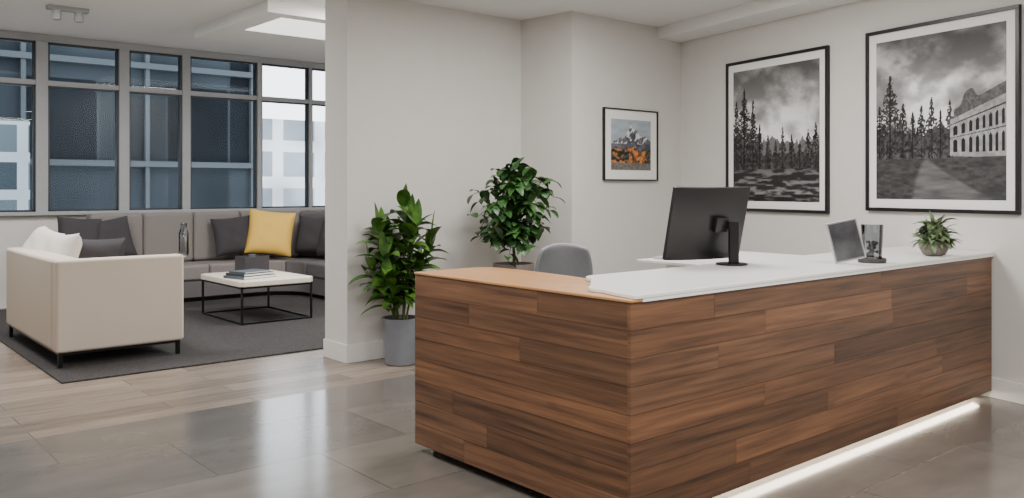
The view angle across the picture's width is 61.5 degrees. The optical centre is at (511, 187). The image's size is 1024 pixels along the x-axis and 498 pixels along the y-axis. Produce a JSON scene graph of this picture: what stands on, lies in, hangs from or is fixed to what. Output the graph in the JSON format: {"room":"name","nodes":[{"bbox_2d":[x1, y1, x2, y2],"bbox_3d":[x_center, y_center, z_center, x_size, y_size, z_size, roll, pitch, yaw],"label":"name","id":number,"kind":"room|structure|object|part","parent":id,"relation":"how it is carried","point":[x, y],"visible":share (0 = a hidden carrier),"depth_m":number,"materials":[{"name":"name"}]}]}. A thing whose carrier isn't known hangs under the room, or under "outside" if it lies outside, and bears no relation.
{"room":"lobby","nodes":[
{"label":"lobby","id":0,"kind":"room"},
{"bbox_2d":[0,0,324,63],"bbox_3d":[-4.528,-2.160,9.544,12.700,0.100,6.400,0,0,-40],"label":"ceiling","id":1,"kind":"structure","parent":0,"point":[163,23],"depth_m":10.96,"materials":[{"name":"white paint"}]},
{"bbox_2d":[46,4,88,22],"bbox_3d":[-5.184,-2.030,10.036,0.440,0.160,0.120,0,0,-40],"label":"ceiling light","id":2,"kind":"object","parent":1,"relation":"attached to","point":[56,10],"depth_m":9.99,"materials":[{"name":"white metal"}]},
{"bbox_2d":[195,0,324,52],"bbox_3d":[-1.646,-2.039,11.990,4.740,0.139,2.220,0,0,-40],"label":"tray","id":3,"kind":"object","parent":1,"relation":"attached to","point":[232,27],"visible":0.31,"depth_m":10.62,"materials":[{"name":"paint"}]},
{"bbox_2d":[246,18,324,39],"bbox_3d":[-1.408,-1.967,11.681,4.180,0.005,1.000,0,0,-40],"label":"diffuser","id":4,"kind":"object","parent":3,"relation":"attached to","point":[282,26],"visible":0.36,"depth_m":10.59,"materials":[{"name":"white plastic"}]},
{"bbox_2d":[0,210,324,307],"bbox_3d":[-6.534,0.985,11.895,12.500,1.250,0.220,0,0,-40],"label":"wall","id":5,"kind":"structure","parent":0,"point":[15,231],"depth_m":11.62,"materials":[{"name":"white paint"}]},
{"bbox_2d":[0,207,324,215],"bbox_3d":[-6.475,0.350,11.827,12.500,0.050,0.240,0,0,-40],"label":"sill","id":6,"kind":"structure","parent":5,"relation":"attached to","point":[303,208],"depth_m":12.59,"materials":[{"name":"paint"}]},
{"bbox_2d":[0,206,324,211],"bbox_3d":[-6.482,0.312,11.834,12.500,0.025,0.080,0,0,-40],"label":"low gasket","id":7,"kind":"object","parent":6,"relation":"on","point":[263,206],"visible":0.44,"depth_m":12.82,"materials":[{"name":"black rubber"}]},
{"bbox_2d":[0,30,324,211],"bbox_3d":[-6.482,-0.889,11.834,12.500,2.438,0.160,0,0,-40],"label":"window","id":8,"kind":"structure","parent":5,"relation":"in","point":[3,39],"depth_m":12.49,"materials":[{"name":"grey metal"}]},
{"bbox_2d":[32,41,34,211],"bbox_3d":[-6.551,-0.840,11.775,0.028,2.340,0.080,0,0,-40],"label":"gasket","id":9,"kind":"object","parent":8,"relation":"attached to","point":[33,43],"visible":0.86,"depth_m":11.75,"materials":[{"name":"black rubber"}]},
{"bbox_3d":[-6.483,-0.840,11.833,0.150,2.340,0.160,0,0,-40],"label":"mullion","id":10,"kind":"part","parent":8,"relation":"part of","materials":[{"name":"grey metal"}]},
{"bbox_2d":[48,43,49,211],"bbox_3d":[-6.415,-0.840,11.891,0.028,2.340,0.080,0,0,-40],"label":"gasket","id":11,"kind":"object","parent":8,"relation":"attached to","point":[48,43],"visible":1,"depth_m":11.86,"materials":[{"name":"black rubber"}]},
{"bbox_2d":[115,49,118,209],"bbox_3d":[-5.733,-0.840,12.473,0.028,2.340,0.080,0,0,-40],"label":"gasket","id":12,"kind":"object","parent":8,"relation":"attached to","point":[116,51],"visible":1,"depth_m":12.44,"materials":[{"name":"black rubber"}]},
{"bbox_3d":[-5.670,-0.840,12.527,0.140,2.340,0.160,0,0,-40],"label":"mullion","id":13,"kind":"part","parent":8,"relation":"part of","materials":[{"name":"grey metal"}]},
{"bbox_2d":[129,50,130,209],"bbox_3d":[-5.606,-0.840,12.582,0.028,2.340,0.080,0,0,-40],"label":"gasket","id":14,"kind":"object","parent":8,"relation":"attached to","point":[129,50],"visible":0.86,"depth_m":12.56,"materials":[{"name":"black rubber"}]},
{"bbox_3d":[-6.482,-2.059,11.834,12.500,0.098,0.140,0,0,-40],"label":"head rail","id":15,"kind":"part","parent":8,"relation":"part of","materials":[{"name":"grey metal"}]},
{"bbox_2d":[178,55,181,208],"bbox_3d":[-5.044,-0.840,13.061,0.028,2.340,0.080,0,0,-40],"label":"window frame","id":16,"kind":"structure","parent":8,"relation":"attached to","point":[180,57],"depth_m":13.04,"materials":[{"name":"grey metal"}]},
{"bbox_3d":[-4.988,-0.840,13.109,0.120,2.340,0.160,0,0,-40],"label":"mullion","id":17,"kind":"part","parent":8,"relation":"part of","materials":[{"name":"grey metal"}]},
{"bbox_2d":[191,56,191,208],"bbox_3d":[-4.932,-0.840,13.157,0.028,2.340,0.080,0,0,-40],"label":"gasket","id":18,"kind":"object","parent":8,"relation":"attached to","point":[191,56],"visible":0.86,"depth_m":13.14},
{"bbox_2d":[253,63,256,206],"bbox_3d":[-4.137,-0.840,13.835,0.028,2.340,0.080,0,0,-40],"label":"window frame","id":19,"kind":"structure","parent":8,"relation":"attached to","point":[255,64],"depth_m":13.81,"materials":[{"name":"black metal"}]},
{"bbox_3d":[-4.100,-0.840,13.867,0.070,2.340,0.160,0,0,-40],"label":"mullion","id":20,"kind":"part","parent":8,"relation":"part of","materials":[{"name":"grey metal"}]},
{"bbox_2d":[262,64,262,207],"bbox_3d":[-4.062,-0.840,13.899,0.028,2.340,0.080,0,0,-40],"label":"gasket","id":21,"kind":"object","parent":8,"relation":"attached to","point":[262,64],"visible":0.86,"depth_m":13.88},
{"bbox_2d":[305,68,307,206],"bbox_3d":[-3.445,-0.840,14.425,0.028,2.340,0.080,0,0,-40],"label":"window frame","id":22,"kind":"structure","parent":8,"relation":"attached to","point":[306,70],"depth_m":14.40,"materials":[{"name":"black metal"}]},
{"bbox_3d":[-3.416,-0.840,14.450,0.050,2.340,0.160,0,0,-40],"label":"mullion","id":23,"kind":"part","parent":8,"relation":"part of","materials":[{"name":"grey metal"}]},
{"bbox_2d":[312,70,312,205],"bbox_3d":[-3.386,-0.840,14.476,0.028,2.340,0.080,0,0,-40],"label":"gasket","id":24,"kind":"object","parent":8,"relation":"attached to","point":[312,70],"visible":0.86,"depth_m":14.45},
{"bbox_2d":[0,82,324,106],"bbox_3d":[-6.482,-1.400,11.834,12.500,0.020,0.080,0,0,-40],"label":"middle gasket","id":25,"kind":"object","parent":5,"relation":"attached to","point":[1,83],"visible":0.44,"depth_m":12.79,"materials":[{"name":"black rubber"}]},
{"bbox_2d":[0,77,324,104],"bbox_3d":[-6.482,-1.445,11.834,12.500,0.070,0.120,0,0,-40],"label":"transom","id":26,"kind":"object","parent":5,"relation":"attached to","point":[2,79],"visible":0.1,"depth_m":12.78,"materials":[{"name":"metal"}]},
{"bbox_2d":[325,0,520,344],"bbox_3d":[0.258,-0.250,9.697,5.020,3.720,0.420,0,0,-40],"label":"wall","id":27,"kind":"structure","parent":0,"point":[426,98],"depth_m":8.32,"materials":[{"name":"paint"}]},
{"bbox_2d":[323,339,384,363],"bbox_3d":[0.128,1.525,8.935,4.117,0.170,0.665,0,0,-23],"label":"baseboard","id":28,"kind":"structure","parent":27,"relation":"attached to","point":[351,353],"depth_m":8.02,"materials":[{"name":"paint"}]},
{"bbox_2d":[0,308,1023,497],"bbox_3d":[-1.153,1.660,5.589,12.700,0.100,16.600,0,0,-40],"label":"floor","id":29,"kind":"structure","parent":0,"point":[356,440],"depth_m":5.38,"materials":[{"name":"tile"}]},
{"bbox_2d":[0,295,324,383],"bbox_3d":[-3.407,1.603,10.711,5.180,0.014,5.180,0,0,-40],"label":"area rug","id":30,"kind":"object","parent":29,"relation":"on","point":[207,339],"visible":0.33,"depth_m":8.83,"materials":[{"name":"carpet"}]},
{"bbox_2d":[6,247,183,368],"bbox_3d":[-4.291,1.118,8.774,1.140,0.956,2.200,0,0,-40],"label":"sofa","id":31,"kind":"object","parent":30,"relation":"on","point":[67,305],"visible":0.93,"depth_m":7.97,"materials":[{"name":"beige fabric"}]},
{"bbox_3d":[-5.376,1.531,9.229,0.036,0.130,0.036,0,0,-40],"label":"leg","id":32,"kind":"part","parent":31,"relation":"part of","materials":[{"name":"black metal"}]},
{"bbox_3d":[-4.691,1.476,8.426,0.020,0.020,2.110,0,0,-40],"label":"leg rail","id":33,"kind":"part","parent":31,"relation":"part of","materials":[{"name":"black metal"}]},
{"bbox_2d":[22,226,64,250],"bbox_3d":[-5.008,0.670,9.136,0.358,0.519,0.699,0,0,-45],"label":"throw pillow","id":34,"kind":"object","parent":31,"relation":"on","point":[39,239],"visible":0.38,"depth_m":9.03,"materials":[{"name":"white fabric"}]},
{"bbox_3d":[-4.006,1.531,7.623,0.036,0.130,0.036,0,0,-40],"label":"leg","id":35,"kind":"part","parent":31,"relation":"part of","materials":[{"name":"black metal"}]},
{"bbox_2d":[45,233,81,257],"bbox_3d":[-4.635,0.710,8.822,0.322,0.510,0.691,0,0,-42],"label":"throw pillow","id":36,"kind":"object","parent":31,"relation":"on","point":[67,245],"visible":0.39,"depth_m":8.64,"materials":[{"name":"white fabric"}]},
{"bbox_2d":[78,237,125,257],"bbox_3d":[-4.551,0.780,9.525,0.502,0.454,0.218,0,0,-34],"label":"throw pillow","id":37,"kind":"object","parent":31,"relation":"on","point":[105,247],"visible":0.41,"depth_m":9.45,"materials":[{"name":"grey fabric"}]},
{"bbox_3d":[-3.615,1.476,7.958,1.030,0.020,0.020,0,0,-40],"label":"leg rail","id":38,"kind":"part","parent":31,"relation":"part of","materials":[{"name":"black metal"}]},
{"bbox_3d":[-3.640,1.052,7.995,1.120,0.825,0.170,0,0,-40],"label":"arm","id":39,"kind":"part","parent":31,"relation":"part of","materials":[{"name":"beige fabric"}]},
{"bbox_3d":[-3.223,1.531,8.292,0.036,0.130,0.036,0,0,-40],"label":"leg","id":40,"kind":"part","parent":31,"relation":"part of","materials":[{"name":"black metal"}]},
{"bbox_2d":[85,211,324,301],"bbox_3d":[-3.523,0.976,11.717,3.850,1.240,3.600,0,0,-40],"label":"sectional sofa","id":41,"kind":"object","parent":30,"relation":"on","point":[151,233],"visible":0.34,"depth_m":12.45,"materials":[{"name":"grey fabric"}]},
{"bbox_2d":[57,216,101,239],"bbox_3d":[-5.705,0.630,11.340,0.586,0.528,0.263,0,0,-39],"label":"throw pillow","id":42,"kind":"object","parent":41,"relation":"on","point":[89,229],"visible":0.56,"depth_m":11.29,"materials":[{"name":"grey fabric"}]},
{"bbox_2d":[99,216,137,255],"bbox_3d":[-5.449,0.710,11.625,0.278,0.664,0.737,0,0,43],"label":"throw pillow","id":43,"kind":"object","parent":41,"relation":"on","point":[115,228],"visible":0.41,"depth_m":11.67,"materials":[{"name":"grey fabric"}]},
{"bbox_3d":[-4.814,1.185,12.245,0.706,0.219,0.880,0,0,-40],"label":"seat","id":44,"kind":"part","parent":41,"relation":"part of","materials":[{"name":"grey fabric"}]},
{"bbox_3d":[-4.274,1.185,12.706,0.706,0.219,0.880,0,0,-40],"label":"seat","id":45,"kind":"part","parent":41,"relation":"part of","materials":[{"name":"grey fabric"}]},
{"bbox_2d":[210,215,249,256],"bbox_3d":[-4.143,0.710,12.791,0.650,0.614,0.264,0,0,-33],"label":"throw pillow","id":46,"kind":"object","parent":41,"relation":"on","point":[230,234],"visible":0.91,"depth_m":12.68,"materials":[{"name":"grey fabric"}]},
{"bbox_2d":[244,209,295,256],"bbox_3d":[-3.623,0.670,12.893,0.740,0.728,0.282,0,0,-11],"label":"throw pillow","id":47,"kind":"object","parent":41,"relation":"on","point":[268,232],"visible":1,"depth_m":12.81,"materials":[{"name":"yellow fabric"}]},
{"bbox_3d":[-3.594,1.185,13.197,0.959,0.219,1.013,0,0,-40],"label":"seat","id":48,"kind":"part","parent":41,"relation":"part of","materials":[{"name":"grey fabric"}]},
{"bbox_3d":[-3.042,1.185,13.153,1.013,0.219,0.959,0,0,-40],"label":"seat","id":49,"kind":"part","parent":41,"relation":"part of","materials":[{"name":"grey fabric"}]},
{"bbox_2d":[295,216,324,252],"bbox_3d":[-3.007,0.710,13.077,0.600,0.564,0.267,0,0,19],"label":"throw pillow","id":50,"kind":"object","parent":41,"relation":"on","point":[309,230],"visible":0.73,"depth_m":13.01,"materials":[{"name":"grey fabric"}]},
{"bbox_3d":[-2.371,1.185,12.470,0.880,0.219,0.940,0,0,-40],"label":"seat","id":51,"kind":"part","parent":41,"relation":"part of","materials":[{"name":"grey fabric"}]},
{"bbox_2d":[316,219,324,256],"bbox_3d":[-2.654,0.740,12.787,0.621,0.583,0.271,0,0,39],"label":"throw pillow","id":52,"kind":"object","parent":41,"relation":"on","point":[321,243],"visible":0.2,"depth_m":12.81,"materials":[{"name":"grey fabric"}]},
{"bbox_2d":[201,270,312,325],"bbox_3d":[-3.196,1.341,10.740,0.960,0.510,1.290,0,0,-40],"label":"coffee table","id":53,"kind":"object","parent":30,"relation":"on","point":[282,278],"visible":0.86,"depth_m":10.44,"materials":[{"name":"stone"}]},
{"bbox_3d":[-3.923,1.365,10.915,0.022,0.418,0.022,0,0,-40],"label":"leg","id":54,"kind":"part","parent":53,"relation":"part of","materials":[{"name":"black metal"}]},
{"bbox_3d":[-3.530,1.585,10.455,0.022,0.022,1.188,0,0,-40],"label":"rail","id":55,"kind":"part","parent":53,"relation":"part of","materials":[{"name":"black metal"}]},
{"bbox_3d":[-3.588,1.585,11.201,0.902,0.022,0.022,0,0,-40],"label":"rail","id":56,"kind":"part","parent":53,"relation":"part of","materials":[{"name":"black metal"}]},
{"bbox_3d":[-3.138,1.365,9.995,0.022,0.418,0.022,0,0,-40],"label":"leg","id":57,"kind":"part","parent":53,"relation":"part of","materials":[{"name":"black metal"}]},
{"bbox_2d":[223,269,275,279],"bbox_3d":[-3.184,1.044,10.453,0.383,0.084,0.484,0,0,35],"label":"book stack","id":58,"kind":"object","parent":53,"relation":"on","point":[246,274],"visible":1,"depth_m":10.32,"materials":[{"name":"paper"}]},
{"bbox_2d":[235,254,268,269],"bbox_3d":[-3.316,0.966,10.973,0.220,0.240,0.360,0,0,38],"label":"decorative box","id":59,"kind":"object","parent":58,"relation":"on","point":[251,261],"visible":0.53,"depth_m":10.88,"materials":[{"name":"grey fabric"}]},
{"bbox_3d":[-3.254,1.365,11.486,0.022,0.418,0.022,0,0,-40],"label":"leg","id":60,"kind":"part","parent":53,"relation":"part of","materials":[{"name":"black metal"}]},
{"bbox_3d":[-2.803,1.585,10.280,0.902,0.022,0.022,0,0,-40],"label":"rail","id":61,"kind":"part","parent":53,"relation":"part of","materials":[{"name":"black metal"}]},
{"bbox_3d":[-2.861,1.585,11.026,0.022,0.022,1.188,0,0,-40],"label":"rail","id":62,"kind":"part","parent":53,"relation":"part of","materials":[{"name":"black metal"}]},
{"bbox_3d":[-2.468,1.365,10.566,0.022,0.418,0.022,0,0,-40],"label":"leg","id":63,"kind":"part","parent":53,"relation":"part of","materials":[{"name":"black metal"}]},
{"bbox_3d":[-4.411,1.231,11.091,0.400,0.730,0.400,0,0,-40],"label":"side table","id":64,"kind":"object","parent":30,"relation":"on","visible":0},
{"bbox_2d":[179,223,188,254],"bbox_3d":[-4.239,0.660,11.106,0.124,0.410,0.124,0,0,-40],"label":"glass vase","id":65,"kind":"object","parent":64,"relation":"on","point":[183,240],"visible":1,"depth_m":11.07,"materials":[{"name":"clear glass"}]},
{"bbox_2d":[348,184,448,365],"bbox_3d":[-0.988,0.781,7.847,0.942,1.658,0.744,0,0,-40],"label":"potted plant","id":66,"kind":"object","parent":29,"relation":"on","point":[398,330],"visible":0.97,"depth_m":7.77,"materials":[{"name":"green plant"}]},
{"bbox_3d":[-1.185,0.970,7.852,0.252,0.524,0.016,0,0,-11],"label":"stem","id":67,"kind":"part","parent":66,"relation":"part of","materials":[{"name":"green plant"}]},
{"bbox_3d":[-1.021,1.397,7.883,0.348,0.425,0.348,0,0,-40],"label":"pot","id":68,"kind":"part","parent":66,"relation":"part of","materials":[{"name":"grey ceramic"}]},
{"bbox_3d":[-0.999,0.710,7.942,0.016,1.040,0.043,0,0,20],"label":"stem","id":69,"kind":"part","parent":66,"relation":"part of","materials":[{"name":"green plant"}]},
{"bbox_3d":[-0.955,0.795,7.799,0.018,0.871,0.133,0,0,-40],"label":"stem","id":70,"kind":"part","parent":66,"relation":"part of","materials":[{"name":"green plant"}]},
{"bbox_3d":[-0.923,0.780,7.774,0.019,0.902,0.213,0,0,-40],"label":"stem","id":71,"kind":"part","parent":66,"relation":"part of","materials":[{"name":"plant"}]},
{"bbox_3d":[-0.866,0.895,7.906,0.197,0.673,0.131,0,0,-40],"label":"stem","id":72,"kind":"part","parent":66,"relation":"part of","materials":[{"name":"green plant"}]},
{"bbox_2d":[467,157,564,270],"bbox_3d":[-0.032,0.654,8.377,0.962,1.913,0.832,0,0,-40],"label":"potted ficus","id":73,"kind":"object","parent":29,"relation":"on","point":[519,192],"visible":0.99,"depth_m":8.22,"materials":[{"name":"green plant"}]},
{"bbox_2d":[535,243,592,277],"bbox_3d":[0.322,1.011,6.717,0.565,1.197,0.647,0,0,-15],"label":"office chair","id":74,"kind":"object","parent":29,"relation":"on","point":[568,259],"visible":0.27,"depth_m":6.47,"materials":[{"name":"grey fabric"}]},
{"bbox_2d":[414,246,993,497],"bbox_3d":[1.617,1.050,5.976,4.325,1.119,1.757,0,0,-40],"label":"reception desk","id":75,"kind":"object","parent":29,"relation":"on","point":[684,378],"visible":0.96,"depth_m":4.65,"materials":[{"name":"brown wood"}]},
{"bbox_2d":[653,256,662,259],"bbox_3d":[1.169,0.482,6.025,0.400,0.018,0.130,0,0,-40],"label":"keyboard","id":76,"kind":"object","parent":75,"relation":"on","point":[654,257],"visible":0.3,"depth_m":5.92,"materials":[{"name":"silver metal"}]},
{"bbox_2d":[662,186,749,265],"bbox_3d":[1.274,0.240,5.463,0.600,0.501,0.256,0,0,-26],"label":"computer monitor","id":77,"kind":"object","parent":75,"relation":"on","point":[704,223],"visible":1,"depth_m":5.46,"materials":[{"name":"plastic"}]},
{"bbox_2d":[586,246,993,299],"bbox_3d":[1.766,0.501,5.824,4.296,0.020,1.332,0,0,-40],"label":"countertop","id":78,"kind":"structure","parent":75,"relation":"on","point":[695,275],"depth_m":5.06,"materials":[{"name":"white stone"}]},
{"bbox_2d":[825,218,865,263],"bbox_3d":[2.146,0.339,5.567,0.254,0.296,0.112,0,0,-4],"label":"picture frame","id":79,"kind":"object","parent":75,"relation":"on","point":[845,240],"visible":1,"depth_m":5.53,"materials":[{"name":"silver metal"}]},
{"bbox_2d":[857,224,886,263],"bbox_3d":[2.371,0.366,5.664,0.180,0.250,0.180,0,0,-40],"label":"glass jar","id":80,"kind":"object","parent":75,"relation":"on","point":[870,258],"visible":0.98,"depth_m":5.63,"materials":[{"name":"clear glass"}]},
{"bbox_2d":[911,211,962,255],"bbox_3d":[3.071,0.327,6.232,0.352,0.328,0.334,0,0,9],"label":"potted succulent","id":81,"kind":"object","parent":75,"relation":"on","point":[936,240],"visible":1,"depth_m":6.18,"materials":[{"name":"green plant"}]},
{"bbox_2d":[493,262,533,270],"bbox_3d":[0.015,1.170,8.333,0.400,0.880,0.400,0,0,-40],"label":"planter","id":82,"kind":"object","parent":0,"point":[528,266],"depth_m":8.20,"materials":[{"name":"beige ceramic"}]},
{"bbox_2d":[403,0,756,26],"bbox_3d":[0.625,-1.860,2.965,12.000,0.100,10.300,0,0,-40],"label":"ceiling","id":83,"kind":"structure","parent":0,"point":[656,13],"depth_m":8.67,"materials":[{"name":"paint"}]},
{"bbox_2d":[521,11,680,274],"bbox_3d":[1.161,-0.250,9.732,2.200,3.720,0.700,0,0,-40],"label":"wall pier","id":84,"kind":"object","parent":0,"point":[574,65],"visible":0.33,"depth_m":9.13,"materials":[{"name":"paint"}]},
{"bbox_2d":[602,107,657,180],"bbox_3d":[1.297,-0.468,9.362,0.873,0.775,0.035,0,0,-40],"label":"framed print","id":85,"kind":"object","parent":84,"relation":"attached to","point":[629,136],"visible":1,"depth_m":9.33,"materials":[{"name":"paper"}]},
{"bbox_3d":[0.971,-0.468,9.084,0.014,0.747,0.035,0,0,-40],"label":"frame","id":86,"kind":"part","parent":85,"relation":"part of","materials":[{"name":"black paint"}]},
{"bbox_3d":[1.297,-0.848,9.362,0.873,0.014,0.035,0,0,-40],"label":"frame","id":87,"kind":"part","parent":85,"relation":"part of","materials":[{"name":"black paint"}]},
{"bbox_3d":[1.297,-0.087,9.362,0.873,0.014,0.035,0,0,-40],"label":"frame","id":88,"kind":"part","parent":85,"relation":"part of","materials":[{"name":"black paint"}]},
{"bbox_3d":[1.624,-0.468,9.641,0.014,0.747,0.035,0,0,-40],"label":"frame","id":89,"kind":"part","parent":85,"relation":"part of","materials":[{"name":"black paint"}]},
{"bbox_2d":[681,0,1023,382],"bbox_3d":[4.261,-0.150,5.706,0.150,3.520,10.048,0,0,-28],"label":"wall","id":90,"kind":"structure","parent":0,"point":[704,60],"depth_m":7.88,"materials":[{"name":"paint"}]},
{"bbox_2d":[658,0,860,42],"bbox_3d":[4.041,-1.744,5.534,0.400,0.129,9.748,0,0,-28],"label":"trim","id":91,"kind":"structure","parent":90,"relation":"attached to","point":[757,12],"depth_m":8.63,"materials":[{"name":"paint"}]},
{"bbox_2d":[726,45,829,213],"bbox_3d":[2.626,-0.545,8.619,0.036,1.570,1.383,0,0,-28],"label":"framed print","id":92,"kind":"object","parent":90,"relation":"attached to","point":[778,106],"visible":0.93,"depth_m":8.54,"materials":[{"name":"grey paper"}]},
{"bbox_3d":[2.312,-0.545,9.218,0.035,1.510,0.030,0,0,-28],"label":"frame","id":93,"kind":"part","parent":92,"relation":"part of","materials":[{"name":"black paint"}]},
{"bbox_3d":[2.626,-1.315,8.619,0.035,0.030,1.383,0,0,-28],"label":"frame","id":94,"kind":"part","parent":92,"relation":"part of","materials":[{"name":"black paint"}]},
{"bbox_3d":[2.626,0.225,8.619,0.035,0.030,1.383,0,0,-28],"label":"frame","id":95,"kind":"part","parent":92,"relation":"part of","materials":[{"name":"black paint"}]},
{"bbox_3d":[2.941,-0.545,8.020,0.035,1.510,0.030,0,0,-28],"label":"frame","id":96,"kind":"part","parent":92,"relation":"part of","materials":[{"name":"black paint"}]},
{"bbox_2d":[865,4,1021,214],"bbox_3d":[3.466,-0.585,7.018,0.036,1.570,1.381,0,0,-28],"label":"framed print","id":97,"kind":"object","parent":90,"relation":"attached to","point":[943,97],"visible":1,"depth_m":6.94,"materials":[{"name":"grey paper"}]},
{"bbox_3d":[3.152,-0.585,7.616,0.035,1.510,0.030,0,0,-28],"label":"frame","id":98,"kind":"part","parent":97,"relation":"part of","materials":[{"name":"black paint"}]},
{"bbox_3d":[3.466,-1.355,7.018,0.035,0.030,1.381,0,0,-28],"label":"frame","id":99,"kind":"part","parent":97,"relation":"part of","materials":[{"name":"black paint"}]},
{"bbox_3d":[3.466,0.185,7.018,0.035,0.030,1.381,0,0,-28],"label":"frame","id":100,"kind":"part","parent":97,"relation":"part of","materials":[{"name":"black paint"}]},
{"bbox_3d":[3.780,-0.585,6.420,0.035,1.510,0.030,0,0,-28],"label":"frame","id":101,"kind":"part","parent":97,"relation":"part of","materials":[{"name":"black paint"}]},
{"bbox_2d":[982,377,1023,404],"bbox_3d":[4.210,1.532,5.623,0.018,0.155,9.748,0,0,-28],"label":"baseboard","id":102,"kind":"structure","parent":90,"relation":"attached to","point":[1002,389],"depth_m":6.50,"materials":[{"name":"paint"}]},
{"bbox_2d":[919,241,948,255],"bbox_3d":[3.062,0.436,6.241,0.196,0.110,0.196,0,0,-40],"label":"bowl","id":103,"kind":"object","parent":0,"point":[942,248],"depth_m":6.16,"materials":[{"name":"grey stone"}]},
{"label":"outside","id":104,"kind":"structure","parent":0,"visible":0},
{"bbox_3d":[-39.844,10.710,54.406,170.000,0.200,105.500,0,0,-40],"label":"ground","id":105,"kind":"structure","parent":104,"visible":0},
{"bbox_2d":[0,120,29,209],"bbox_3d":[-23.248,4.635,7.113,33.861,11.950,2.000,0,0,-40],"label":"office building","id":106,"kind":"structure","parent":105,"relation":"on","point":[14,135],"depth_m":17.16,"materials":[{"name":"white concrete"}]},
{"bbox_2d":[0,40,248,209],"bbox_3d":[-27.880,-8.890,16.963,39.600,39.000,18.000,0,0,-40],"label":"office building","id":107,"kind":"structure","parent":105,"relation":"on","point":[82,122],"depth_m":21.05,"materials":[{"name":"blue glass"}]},
{"bbox_2d":[0,42,252,207],"bbox_3d":[-21.934,0.110,10.071,39.700,21.000,0.195,0,0,-40],"label":"ledges","id":108,"kind":"object","parent":107,"relation":"attached to","point":[22,54],"depth_m":21.11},
{"bbox_2d":[263,118,324,205],"bbox_3d":[-12.561,3.510,56.322,26.000,14.200,18.000,0,0,-40],"label":"building","id":109,"kind":"structure","parent":105,"relation":"on","point":[283,140],"depth_m":45.23,"materials":[{"name":"white concrete"}]}
]}

